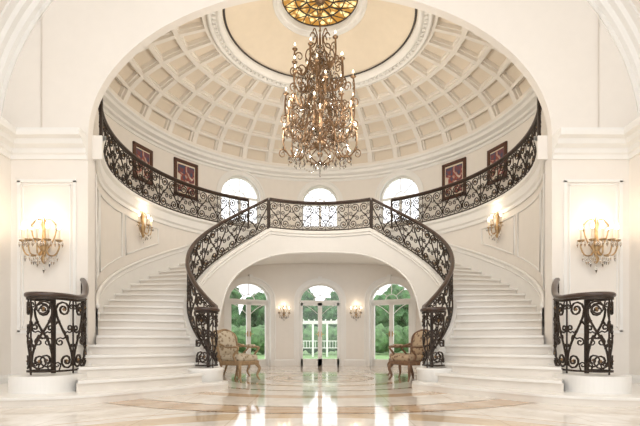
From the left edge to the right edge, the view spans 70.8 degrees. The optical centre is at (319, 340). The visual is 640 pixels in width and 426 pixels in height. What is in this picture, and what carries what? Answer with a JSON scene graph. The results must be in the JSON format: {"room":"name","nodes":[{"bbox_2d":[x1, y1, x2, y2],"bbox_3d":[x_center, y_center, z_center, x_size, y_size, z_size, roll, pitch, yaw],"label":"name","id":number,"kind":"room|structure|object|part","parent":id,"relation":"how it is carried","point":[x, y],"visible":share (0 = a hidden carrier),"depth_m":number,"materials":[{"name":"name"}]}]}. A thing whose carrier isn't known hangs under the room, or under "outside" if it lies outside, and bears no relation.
{"room":"mansion entrance hall","nodes":[
{"label":"mansion entrance hall","id":0,"kind":"room"},
{"bbox_2d":[0,154,10,374],"bbox_3d":[-5.460,-1.300,2.700,0.680,4.200,9.600,0,0,0],"label":"wall","id":1,"kind":"structure","parent":0,"point":[5,163],"depth_m":7.33,"materials":[{"name":"beige paint"}]},
{"bbox_2d":[0,374,16,383],"bbox_3d":[-4.480,0.675,2.725,1.280,0.250,9.450,0,0,0],"label":"baseboard","id":2,"kind":"structure","parent":1,"relation":"attached to","point":[3,378],"depth_m":7.25,"materials":[{"name":"white paint"}]},
{"bbox_2d":[2,0,637,373],"bbox_3d":[0.000,-3.650,7.600,11.600,8.900,0.300,0,0,0],"label":"wall","id":3,"kind":"structure","parent":0,"point":[576,71],"depth_m":7.45,"materials":[{"name":"white paint"}]},
{"bbox_2d":[18,216,63,272],"bbox_3d":[-4.520,-1.580,7.279,0.740,0.960,0.322,0,0,0],"label":"wall sconce","id":4,"kind":"object","parent":3,"relation":"attached to","point":[43,245],"depth_m":7.28,"materials":[{"name":"gold metal"}]},
{"bbox_2d":[0,116,87,159],"bbox_3d":[-4.480,-3.200,2.725,1.280,0.400,9.450,0,0,0],"label":"crown molding","id":5,"kind":"structure","parent":3,"relation":"attached to","point":[16,143],"depth_m":7.29,"materials":[{"name":"white paint"}]},
{"bbox_2d":[17,179,75,332],"bbox_3d":[-4.520,-1.400,7.443,0.970,2.550,0.020,0,0,0],"label":"trim","id":6,"kind":"structure","parent":3,"relation":"attached to","point":[19,181],"depth_m":7.43,"materials":[{"name":"white paint"}]},
{"bbox_2d":[0,0,639,116],"bbox_3d":[0.000,-5.550,7.285,11.120,4.500,0.340,0,0,0],"label":"crown molding","id":7,"kind":"structure","parent":3,"relation":"attached to","point":[18,18],"depth_m":7.36,"materials":[{"name":"white paint"}]},
{"bbox_2d":[564,179,622,332],"bbox_3d":[4.520,-1.400,7.443,0.970,2.550,0.020,0,0,0],"label":"trim","id":8,"kind":"structure","parent":3,"relation":"attached to","point":[620,181],"depth_m":7.43,"materials":[{"name":"white paint"}]},
{"bbox_2d":[552,116,639,159],"bbox_3d":[4.480,-3.200,2.725,1.280,0.400,9.450,0,0,0],"label":"crown molding","id":9,"kind":"structure","parent":3,"relation":"attached to","point":[568,143],"depth_m":7.29,"materials":[{"name":"white paint"}]},
{"bbox_2d":[576,216,621,272],"bbox_3d":[4.520,-1.580,7.279,0.740,0.960,0.322,0,0,0],"label":"wall sconce","id":10,"kind":"object","parent":3,"relation":"attached to","point":[596,245],"depth_m":7.28,"materials":[{"name":"gold metal"}]},
{"bbox_2d":[108,15,531,167],"bbox_3d":[0.000,-6.387,11.304,9.877,1.414,7.369,0,0,0],"label":"ceiling","id":11,"kind":"structure","parent":0,"point":[181,83],"depth_m":12.20,"materials":[{"name":"beige paint"}]},
{"bbox_2d":[279,0,360,176],"bbox_3d":[0.000,-5.700,10.050,1.839,3.800,1.839,0,0,0],"label":"chandelier","id":12,"kind":"object","parent":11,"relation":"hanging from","point":[320,119],"visible":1,"depth_m":9.90,"materials":[{"name":"brown metal"}]},
{"bbox_2d":[281,0,358,26],"bbox_3d":[0.000,-7.620,10.050,1.730,0.023,1.730,0,0,0],"label":"skylight","id":13,"kind":"object","parent":11,"relation":"attached to","point":[306,12],"visible":0.98,"depth_m":10.39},
{"bbox_2d":[0,366,639,425],"bbox_3d":[0.000,0.850,6.400,11.600,0.100,17.600,0,0,0],"label":"floor","id":14,"kind":"structure","parent":0,"point":[283,395],"depth_m":5.33,"materials":[{"name":"stone"}]},
{"bbox_2d":[0,174,269,407],"bbox_3d":[-3.241,-1.335,9.661,3.757,4.270,8.572,0,0,0],"label":"staircase","id":15,"kind":"structure","parent":14,"relation":"on","point":[145,347],"depth_m":8.02,"materials":[{"name":"stone"}]},
{"bbox_2d":[24,278,88,374],"bbox_3d":[-3.700,-0.295,6.648,0.590,1.490,1.555,0,0,0],"label":"railing","id":16,"kind":"object","parent":15,"relation":"on","point":[50,298],"visible":1,"depth_m":6.20,"materials":[{"name":"metal"}]},
{"bbox_3d":[-3.694,-1.708,10.990,1.399,3.524,6.386,0,0,14],"label":"wall skirting","id":17,"kind":"part","parent":15,"relation":"part of","materials":[{"name":"white paint"}]},
{"bbox_2d":[185,198,268,367],"bbox_3d":[-2.233,-1.763,10.046,1.312,4.436,5.060,0,0,4],"label":"stair railing","id":18,"kind":"object","parent":15,"relation":"on","point":[213,308],"visible":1,"depth_m":9.02,"materials":[{"name":"metal"}]},
{"bbox_2d":[211,330,249,377],"bbox_3d":[-2.039,0.277,10.210,0.728,1.065,0.710,0,0,15],"label":"upholstered armchair","id":19,"kind":"object","parent":14,"relation":"on","point":[246,349],"visible":0.16,"depth_m":10.38,"materials":[{"name":"brown wood"}]},
{"bbox_2d":[215,329,260,381],"bbox_3d":[-1.695,0.277,9.220,0.728,1.065,0.710,0,0,30],"label":"upholstered armchair","id":20,"kind":"object","parent":14,"relation":"on","point":[227,347],"visible":0.91,"depth_m":9.16,"materials":[{"name":"beige fabric"}]},
{"bbox_2d":[387,344,413,376],"bbox_3d":[1.989,0.277,10.260,0.728,1.065,0.710,0,0,-15],"label":"upholstered armchair","id":21,"kind":"object","parent":14,"relation":"on","point":[402,349],"visible":0.17,"depth_m":10.08,"materials":[{"name":"brown wood"}]},
{"bbox_2d":[388,329,433,381],"bbox_3d":[1.875,0.277,9.220,0.728,1.065,0.710,0,0,-30],"label":"upholstered armchair","id":22,"kind":"object","parent":14,"relation":"on","point":[414,358],"visible":0.8,"depth_m":9.20,"materials":[{"name":"beige fabric"}]},
{"bbox_2d":[370,173,639,407],"bbox_3d":[3.241,-1.335,9.661,3.757,4.270,8.572,0,0,0],"label":"staircase","id":23,"kind":"structure","parent":14,"relation":"on","point":[494,347],"depth_m":8.13,"materials":[{"name":"stone"}]},
{"bbox_2d":[371,198,454,367],"bbox_3d":[2.233,-1.763,10.046,1.312,4.436,5.060,0,0,-4],"label":"stair railing","id":24,"kind":"object","parent":23,"relation":"on","point":[426,308],"visible":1,"depth_m":9.02,"materials":[{"name":"metal"}]},
{"bbox_3d":[3.695,-1.708,10.990,1.398,3.524,6.388,0,0,-14],"label":"wall skirting","id":25,"kind":"part","parent":23,"relation":"part of","materials":[{"name":"white paint"}]},
{"bbox_2d":[551,278,615,374],"bbox_3d":[3.700,-0.295,6.648,0.590,1.490,1.555,0,0,0],"label":"railing","id":26,"kind":"object","parent":23,"relation":"on","point":[589,298],"visible":1,"depth_m":6.20,"materials":[{"name":"metal"}]},
{"bbox_2d":[96,181,543,365],"bbox_3d":[0.000,-1.185,11.166,9.439,3.970,7.207,0,0,0],"label":"wall","id":27,"kind":"structure","parent":0,"point":[284,279],"depth_m":12.11,"materials":[{"name":"beige paint"}]},
{"bbox_2d":[136,211,153,242],"bbox_3d":[-4.252,-2.786,10.977,0.274,0.816,0.629,0,0,12],"label":"wall sconce","id":28,"kind":"object","parent":27,"relation":"attached to","point":[142,231],"visible":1,"depth_m":10.97,"materials":[{"name":"metal"}]},
{"bbox_2d":[230,282,268,366],"bbox_3d":[-2.231,-0.520,14.075,1.360,2.640,0.125,0,0,-29],"label":"frames","id":29,"kind":"object","parent":27,"relation":"attached to","point":[248,302],"visible":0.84,"depth_m":14.11,"materials":[{"name":"white wood"}]},
{"bbox_2d":[224,274,275,367],"bbox_3d":[-2.153,-0.625,13.933,1.680,2.850,0.120,0,0,-29],"label":"door frame","id":30,"kind":"structure","parent":27,"relation":"attached to","point":[249,278],"depth_m":14.18,"materials":[{"name":"white paint"}]},
{"bbox_2d":[278,306,289,318],"bbox_3d":[-1.138,-0.898,14.297,0.407,0.528,0.177,0,0,-15],"label":"wall sconce","id":31,"kind":"object","parent":27,"relation":"attached to","point":[284,312],"visible":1,"depth_m":14.31,"materials":[{"name":"metal"}]},
{"bbox_2d":[299,284,340,365],"bbox_3d":[0.000,-0.530,14.652,1.360,2.660,0.125,0,0,0],"label":"frames","id":32,"kind":"object","parent":27,"relation":"attached to","point":[302,362],"visible":0.98,"depth_m":14.64,"materials":[{"name":"white wood"}]},
{"bbox_2d":[294,276,345,365],"bbox_3d":[0.000,-0.635,14.490,1.680,2.870,0.120,0,0,0],"label":"door frame","id":33,"kind":"structure","parent":27,"relation":"attached to","point":[319,280],"depth_m":14.48,"materials":[{"name":"white paint"}]},
{"bbox_2d":[222,359,419,367],"bbox_3d":[0.000,0.690,13.279,8.019,0.220,2.405,0,0,0],"label":"baseboard","id":34,"kind":"structure","parent":27,"relation":"attached to","point":[278,362],"depth_m":14.37,"materials":[{"name":"white paint"}]},
{"bbox_2d":[350,306,361,318],"bbox_3d":[1.136,-0.898,14.297,0.395,0.528,0.178,0,0,29],"label":"wall sconce","id":35,"kind":"object","parent":27,"relation":"attached to","point":[355,312],"visible":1,"depth_m":14.31,"materials":[{"name":"metal"}]},
{"bbox_2d":[364,274,415,367],"bbox_3d":[2.153,-0.625,13.933,1.680,2.850,0.120,0,0,29],"label":"door frame","id":36,"kind":"structure","parent":27,"relation":"attached to","point":[389,278],"depth_m":14.15,"materials":[{"name":"white paint"}]},
{"bbox_2d":[371,282,409,366],"bbox_3d":[2.231,-0.520,14.075,1.360,2.640,0.125,0,0,29],"label":"frames","id":37,"kind":"object","parent":27,"relation":"attached to","point":[391,302],"visible":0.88,"depth_m":14.12,"materials":[{"name":"white wood"}]},
{"bbox_2d":[486,211,503,242],"bbox_3d":[4.252,-2.786,10.977,0.274,0.816,0.629,0,0,-12],"label":"wall sconce","id":38,"kind":"object","parent":27,"relation":"attached to","point":[497,225],"visible":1,"depth_m":10.97,"materials":[{"name":"metal"}]},
{"bbox_2d":[93,110,546,230],"bbox_3d":[0.000,-4.585,11.375,10.600,2.430,7.950,0,0,0],"label":"wall","id":39,"kind":"structure","parent":0,"point":[208,177],"depth_m":13.62,"materials":[{"name":"beige paint"}]},
{"bbox_2d":[132,141,152,185],"bbox_3d":[-4.701,-4.700,11.949,0.060,0.950,0.700,0,0,22],"label":"framed painting","id":40,"kind":"object","parent":39,"relation":"attached to","point":[145,154],"visible":0.66,"depth_m":11.93,"materials":[{"name":"brown wood"}]},
{"bbox_2d":[98,98,263,227],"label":"railing","id":41,"kind":"object","parent":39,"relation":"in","point":[104,127],"depth_m":11.63,"materials":[{"name":"metal"}]},
{"bbox_3d":[-2.545,-4.525,14.458,1.620,1.570,0.340,0,0,-30],"label":"sash","id":42,"kind":"part","parent":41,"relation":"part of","materials":[{"name":"white glass"}]},
{"bbox_2d":[174,157,197,199],"bbox_3d":[-3.940,-4.750,13.241,0.060,1.080,0.820,0,0,39],"label":"framed painting","id":43,"kind":"object","parent":39,"relation":"attached to","point":[186,171],"visible":0.66,"depth_m":13.21,"materials":[{"name":"brown wood"}]},
{"bbox_2d":[216,170,265,224],"bbox_3d":[-2.525,-4.635,14.423,1.640,1.670,0.100,0,0,-30],"label":"door frame","id":44,"kind":"structure","parent":39,"relation":"attached to","point":[231,173],"depth_m":14.46,"materials":[{"name":"white paint"}]},
{"bbox_2d":[103,88,536,181],"bbox_3d":[0.000,-5.530,11.395,10.240,0.340,7.550,0,0,0],"label":"crown molding","id":45,"kind":"structure","parent":39,"relation":"attached to","point":[113,107],"depth_m":13.15,"materials":[{"name":"white paint"}]},
{"bbox_2d":[297,186,342,229],"bbox_3d":[0.000,-4.490,15.140,1.540,1.500,0.340,0,0,0],"label":"window","id":46,"kind":"structure","parent":39,"relation":"in","point":[317,187],"depth_m":15.23,"materials":[{"name":"white wood"}]},
{"bbox_2d":[297,180,342,226],"bbox_3d":[0.000,-4.600,15.100,1.560,1.600,0.100,0,0,0],"label":"door frame","id":47,"kind":"structure","parent":39,"relation":"attached to","point":[314,183],"depth_m":15.08,"materials":[{"name":"white paint"}]},
{"bbox_2d":[374,170,423,224],"bbox_3d":[2.525,-4.635,14.423,1.640,1.670,0.100,0,0,30],"label":"door frame","id":48,"kind":"structure","parent":39,"relation":"attached to","point":[408,173],"depth_m":14.46,"materials":[{"name":"white paint"}]},
{"bbox_2d":[442,157,465,199],"bbox_3d":[3.940,-4.750,13.241,0.060,1.080,0.820,0,0,-39],"label":"framed painting","id":49,"kind":"object","parent":39,"relation":"attached to","point":[453,171],"visible":0.68,"depth_m":13.21,"materials":[{"name":"brown wood"}]},
{"bbox_2d":[376,98,541,227],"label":"railing","id":50,"kind":"object","parent":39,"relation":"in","point":[535,127],"depth_m":11.63,"materials":[{"name":"metal"}]},
{"bbox_3d":[2.545,-4.525,14.458,1.620,1.570,0.340,0,0,30],"label":"sash","id":51,"kind":"part","parent":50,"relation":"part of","materials":[{"name":"white glass"}]},
{"bbox_2d":[487,141,507,185],"bbox_3d":[4.701,-4.700,11.949,0.060,0.950,0.700,0,0,-22],"label":"framed painting","id":52,"kind":"object","parent":39,"relation":"attached to","point":[494,154],"visible":0.73,"depth_m":11.93,"materials":[{"name":"brown wood"}]},
{"bbox_2d":[94,136,545,240],"bbox_3d":[0.000,-3.270,11.395,10.240,0.400,7.550,0,0,0],"label":"floor","id":53,"kind":"structure","parent":0,"point":[108,182],"depth_m":11.22,"materials":[{"name":"white paint"}]},
{"bbox_2d":[249,228,390,265],"bbox_3d":[0.000,-2.819,13.473,4.480,1.021,2.114,0,0,0],"label":"balcony","id":54,"kind":"object","parent":53,"relation":"attached to","point":[286,246],"depth_m":12.77,"materials":[{"name":"white paint"}]},
{"bbox_2d":[269,198,370,230],"bbox_3d":[0.000,-3.560,12.707,2.851,0.860,0.455,0,0,0],"label":"balcony railing","id":55,"kind":"object","parent":54,"relation":"on","point":[273,200],"visible":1,"depth_m":12.77,"materials":[{"name":"metal"}]},
{"bbox_2d":[0,0,639,13],"bbox_3d":[0.000,-5.550,2.680,11.120,4.500,9.560,0,0,0],"label":"vault","id":56,"kind":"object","parent":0,"point":[3,3],"depth_m":7.08,"materials":[{"name":"beige paint"}]},
{"bbox_2d":[207,0,432,91],"bbox_3d":[0.000,-7.290,10.050,4.920,0.820,4.920,0,0,0],"label":"ceiling","id":57,"kind":"structure","parent":0,"point":[379,38],"depth_m":10.85,"materials":[{"name":"beige paint"}]},
{"bbox_2d":[629,154,639,374],"bbox_3d":[5.460,-1.300,2.700,0.680,4.200,9.600,0,0,0],"label":"wall","id":58,"kind":"structure","parent":0,"point":[634,163],"depth_m":7.33,"materials":[{"name":"beige paint"}]},
{"bbox_2d":[623,374,639,383],"bbox_3d":[4.480,0.675,2.725,1.280,0.250,9.450,0,0,0],"label":"baseboard","id":59,"kind":"structure","parent":58,"relation":"attached to","point":[635,378],"depth_m":7.25,"materials":[{"name":"white paint"}]},
{"label":"outside","id":60,"kind":"structure","parent":0,"visible":0},
{"bbox_2d":[239,350,408,358],"bbox_3d":[0.000,1.100,71.000,160.000,0.200,100.000,0,0,0],"label":"lawn","id":61,"kind":"structure","parent":60,"point":[331,355],"depth_m":31.03,"materials":[{"name":"green plant"}]},
{"bbox_2d":[230,287,241,327],"bbox_3d":[-8.960,-2.064,37.714,4.352,6.141,5.127,0,0,25],"label":"tree","id":62,"kind":"object","parent":61,"relation":"on","point":[235,294],"visible":0.05,"depth_m":37.63,"materials":[{"name":"green plant"}]},
{"bbox_2d":[239,292,265,351],"bbox_3d":[-6.070,-1.788,41.937,4.530,5.591,4.011,0,0,0],"label":"tree","id":63,"kind":"object","parent":61,"relation":"on","point":[256,320],"visible":0.35,"depth_m":40.52,"materials":[{"name":"green plant"}]},
{"bbox_2d":[259,306,264,324],"bbox_3d":[-3.557,-1.551,38.944,3.543,5.119,3.410,0,0,-29],"label":"tree","id":64,"kind":"object","parent":61,"relation":"on","point":[262,310],"visible":0.02,"depth_m":38.15,"materials":[{"name":"green plant"}]},
{"bbox_2d":[301,289,314,318],"bbox_3d":[-1.900,-3.585,64.363,6.715,9.175,6.296,0,0,0],"label":"tree","id":65,"kind":"object","parent":61,"relation":"on","point":[306,296],"visible":0.09,"depth_m":62.76,"materials":[{"name":"green plant"}]},
{"bbox_2d":[231,323,408,353],"bbox_3d":[-0.013,-0.166,33.035,32.204,2.311,2.834,0,0,0],"label":"clipped hedge","id":66,"kind":"object","parent":61,"relation":"on","point":[401,334],"visible":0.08,"depth_m":32.34,"materials":[{"name":"green plant"}]},
{"bbox_2d":[303,306,336,328],"bbox_3d":[0.169,-1.693,52.440,4.690,5.402,5.406,0,0,12],"label":"tree","id":67,"kind":"object","parent":61,"relation":"on","point":[309,314],"visible":0.33,"depth_m":50.33,"materials":[{"name":"green plant"}]},
{"bbox_2d":[303,319,336,356],"bbox_3d":[0.000,-0.177,28.700,3.100,2.345,1.900,0,0,0],"label":"pergola","id":68,"kind":"object","parent":61,"relation":"on","point":[304,321],"visible":0.53,"depth_m":27.95,"materials":[{"name":"white wood"}]},
{"bbox_2d":[326,291,338,299],"bbox_3d":[3.255,-3.113,61.581,7.253,8.233,5.123,0,0,23],"label":"tree","id":69,"kind":"object","parent":61,"relation":"on","point":[334,296],"visible":0.06,"depth_m":59.92,"materials":[{"name":"green plant"}]},
{"bbox_2d":[333,306,336,327],"bbox_3d":[3.036,-1.593,40.251,3.885,5.201,3.596,0,0,38],"label":"tree","id":70,"kind":"object","parent":61,"relation":"on","point":[335,307],"visible":0.02,"depth_m":40.10,"materials":[{"name":"green plant"}]},
{"bbox_2d":[374,284,409,352],"bbox_3d":[5.739,-1.957,37.502,4.990,5.928,4.701,0,0,0],"label":"tree","id":71,"kind":"object","parent":61,"relation":"on","point":[401,317],"visible":0.4,"depth_m":36.16,"materials":[{"name":"green plant"}]}
]}

